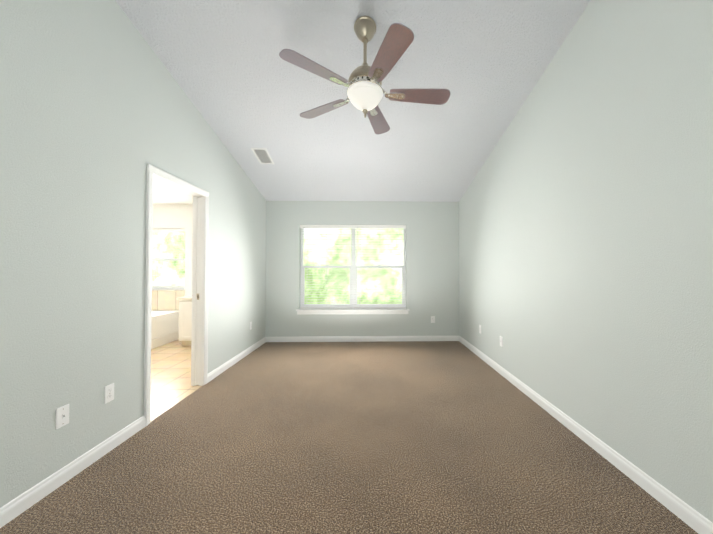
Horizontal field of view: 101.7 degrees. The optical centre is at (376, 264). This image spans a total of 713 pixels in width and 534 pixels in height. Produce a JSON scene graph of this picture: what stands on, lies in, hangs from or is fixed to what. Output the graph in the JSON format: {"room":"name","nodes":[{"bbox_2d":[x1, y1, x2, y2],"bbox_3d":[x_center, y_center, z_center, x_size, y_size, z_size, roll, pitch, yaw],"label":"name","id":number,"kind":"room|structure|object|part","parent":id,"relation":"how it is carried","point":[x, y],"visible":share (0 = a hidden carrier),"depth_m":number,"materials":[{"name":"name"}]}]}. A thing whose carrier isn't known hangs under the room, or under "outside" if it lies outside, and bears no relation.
{"room":"empty bedroom","nodes":[
{"label":"empty bedroom","id":0,"kind":"room"},
{"bbox_2d":[0,0,265,507],"bbox_3d":[-1.905,-0.220,2.279,0.120,5.000,6.520,0,-1,-1],"label":"wall","id":1,"kind":"structure","parent":0,"point":[99,111],"depth_m":1.84,"materials":[{"name":"white paint"}]},
{"bbox_2d":[55,404,68,428],"bbox_3d":[-1.827,0.881,1.687,0.008,0.116,0.072,0,-1,-1],"label":"electrical outlet plate","id":2,"kind":"object","parent":1,"relation":"attached to","point":[62,416],"visible":1,"depth_m":1.68,"materials":[{"name":"white plastic"}]},
{"bbox_2d":[0,415,145,527],"bbox_3d":[-1.802,1.212,0.708,0.014,0.090,3.178,0,-1,-1],"label":"baseboard","id":3,"kind":"structure","parent":1,"relation":"attached to","point":[21,503],"depth_m":1.69,"materials":[{"name":"white wood"}]},
{"bbox_2d":[104,383,113,403],"bbox_3d":[-1.834,0.881,1.990,0.007,0.116,0.072,0,-1,-1],"label":"electrical outlet","id":4,"kind":"object","parent":1,"relation":"attached to","point":[108,393],"visible":1,"depth_m":1.98,"materials":[{"name":"white plastic"}]},
{"bbox_2d":[144,164,208,425],"bbox_3d":[-1.916,0.241,2.748,0.156,2.099,0.876,0,-1,-1],"label":"door frame","id":5,"kind":"structure","parent":1,"relation":"attached to","point":[151,170],"depth_m":3.11,"materials":[{"name":"white wood"}]},
{"bbox_2d":[196,197,200,384],"bbox_3d":[-1.925,0.274,3.132,0.036,2.022,0.017,0,-1,-1],"label":"pocket door edge","id":6,"kind":"object","parent":1,"relation":"attached to","point":[198,286],"visible":0.93,"depth_m":3.12,"materials":[{"name":"white wood"}]},
{"bbox_2d":[208,337,265,381],"bbox_3d":[-1.880,1.262,4.073,0.014,0.090,1.802,0,-1,-1],"label":"baseboard","id":7,"kind":"structure","parent":1,"relation":"attached to","point":[216,372],"depth_m":3.79,"materials":[{"name":"white wood"}]},
{"bbox_2d":[152,204,192,295],"bbox_3d":[-3.493,-0.023,5.400,2.910,2.700,0.200,0,-1,-1],"label":"wall","id":8,"kind":"structure","parent":0,"point":[178,216],"depth_m":5.31,"materials":[{"name":"white paint"}]},
{"bbox_2d":[152,232,184,288],"bbox_3d":[-4.078,-0.102,5.422,1.139,1.139,0.062,0,-1,-1],"label":"bathroom window","id":9,"kind":"structure","parent":8,"relation":"in","point":[172,259],"depth_m":5.43,"materials":[{"name":"white plastic"}]},
{"bbox_2d":[152,228,184,289],"bbox_3d":[-4.076,-0.106,5.335,1.136,1.132,0.069,0,-1,-1],"label":"window blinds","id":10,"kind":"object","parent":9,"relation":"attached to","point":[166,230],"visible":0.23,"depth_m":5.33,"materials":[{"name":"white plastic"}]},
{"bbox_3d":[-4.078,-0.102,5.422,1.139,1.139,0.062,0,-1,-1],"label":"frame","id":11,"kind":"part","parent":9,"relation":"part of","materials":[{"name":"white plastic"}]},
{"bbox_2d":[153,180,192,203],"bbox_3d":[-3.444,-1.219,3.309,2.910,0.150,4.420,0,-1,-1],"label":"ceiling","id":12,"kind":"structure","parent":0,"point":[163,194],"depth_m":4.75,"materials":[{"name":"white paint"}]},
{"bbox_2d":[0,341,697,533],"bbox_3d":[-0.102,1.307,2.036,3.475,0.060,5.996,0,-1,-1],"label":"floor carpet","id":13,"kind":"object","parent":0,"point":[418,437],"visible":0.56,"depth_m":1.86,"materials":[{"name":"brown carpet"}]},
{"bbox_2d":[115,0,590,201],"bbox_3d":[-0.163,-1.960,2.174,3.594,1.701,6.176,0,-1,-1],"label":"ceiling","id":14,"kind":"structure","parent":0,"point":[244,86],"depth_m":2.68,"materials":[{"name":"white paint"}]},
{"bbox_2d":[251,148,273,163],"bbox_3d":[-1.484,-1.418,3.787,0.190,0.084,0.328,0,-1,-1],"label":"ceiling vent","id":15,"kind":"object","parent":14,"relation":"in","point":[262,155],"visible":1,"depth_m":3.77,"materials":[{"name":"white metal"}]},
{"bbox_2d":[279,16,450,133],"bbox_3d":[-0.044,-1.476,2.200,1.215,0.733,1.253,0,-1,-1],"label":"ceiling fan","id":16,"kind":"object","parent":14,"relation":"hanging from","point":[365,90],"visible":1,"depth_m":2.10,"materials":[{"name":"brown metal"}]},
{"bbox_3d":[-0.087,-1.238,2.187,0.268,0.134,0.268,0,-1,-1],"label":"lamp shade","id":17,"kind":"part","parent":16,"relation":"part of","materials":[{"name":"white glass"}]},
{"bbox_2d":[265,201,458,336],"bbox_3d":[-0.233,-0.677,5.142,3.595,4.000,0.200,0,-1,-1],"label":"wall","id":18,"kind":"structure","parent":0,"point":[432,258],"depth_m":5.04,"materials":[{"name":"white paint"}]},
{"bbox_2d":[296,225,409,314],"bbox_3d":[-0.409,0.076,5.087,1.951,1.555,0.210,0,-1,-1],"label":"bedroom window","id":19,"kind":"structure","parent":18,"relation":"in","point":[352,307],"depth_m":5.09,"materials":[{"name":"white plastic"}]},
{"bbox_3d":[-0.408,0.808,5.045,1.951,0.089,0.150,0,-1,-1],"label":"sill","id":20,"kind":"part","parent":19,"relation":"part of","materials":[{"name":"white wood"}]},
{"bbox_2d":[266,336,458,341],"bbox_3d":[-0.231,1.277,5.005,3.355,0.090,0.014,0,-1,-1],"label":"baseboard","id":21,"kind":"structure","parent":18,"relation":"attached to","point":[355,338],"depth_m":5.00,"materials":[{"name":"white wood"}]},
{"bbox_2d":[459,0,712,522],"bbox_3d":[1.573,-0.721,2.196,0.120,4.000,6.176,0,-1,-1],"label":"wall","id":22,"kind":"structure","parent":0,"point":[586,247],"depth_m":1.85,"materials":[{"name":"white paint"}]},
{"bbox_2d":[500,336,502,346],"bbox_3d":[1.479,0.908,3.441,0.008,0.116,0.072,0,-1,-1],"label":"electrical outlet","id":23,"kind":"object","parent":22,"relation":"attached to","point":[501,341],"visible":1,"depth_m":3.43,"materials":[{"name":"white plastic"}]},
{"bbox_2d":[459,336,712,533],"bbox_3d":[1.507,1.233,2.124,0.014,0.090,5.856,0,-1,-1],"label":"baseboard","id":24,"kind":"structure","parent":22,"relation":"attached to","point":[692,518],"depth_m":1.81,"materials":[{"name":"white wood"}]},
{"bbox_3d":[-4.838,-0.055,3.259,0.120,2.700,4.420,0,-1,-1],"label":"wall","id":25,"kind":"structure","parent":0,"visible":0},
{"bbox_2d":[152,290,184,309],"bbox_3d":[-4.146,0.411,4.468,1.320,0.796,1.620,0,-1,-1],"label":"tile surround","id":26,"kind":"object","parent":25,"relation":"attached to","point":[164,300],"visible":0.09,"depth_m":5.27,"materials":[{"name":"beige tile"}]},
{"label":"outside","id":27,"kind":"structure","parent":0,"visible":0},
{"bbox_2d":[152,228,402,303],"bbox_3d":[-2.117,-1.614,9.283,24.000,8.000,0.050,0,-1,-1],"label":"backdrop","id":28,"kind":"structure","parent":27,"point":[182,272],"depth_m":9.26,"materials":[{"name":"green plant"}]},
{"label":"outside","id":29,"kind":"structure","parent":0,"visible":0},
{"bbox_2d":[150,339,200,421],"bbox_3d":[-3.384,1.327,3.272,3.030,0.056,4.420,0,-1,-1],"label":"floor","id":30,"kind":"structure","parent":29,"point":[171,386],"depth_m":3.38,"materials":[{"name":"beige tile"}]},
{"bbox_2d":[151,310,178,348],"bbox_3d":[-4.154,1.055,4.465,1.294,0.516,1.594,0,-1,-1],"label":"bathtub","id":31,"kind":"object","parent":30,"relation":"on","point":[164,326],"visible":0.06,"depth_m":4.84,"materials":[{"name":"white ceramic"}]},
{"bbox_2d":[176,295,191,345],"bbox_3d":[-2.616,0.873,4.962,1.164,0.895,0.679,0,-1,-1],"label":"bathroom vanity","id":32,"kind":"object","parent":30,"relation":"on","point":[185,319],"visible":0.19,"depth_m":4.63,"materials":[{"name":"wood"}]}
]}

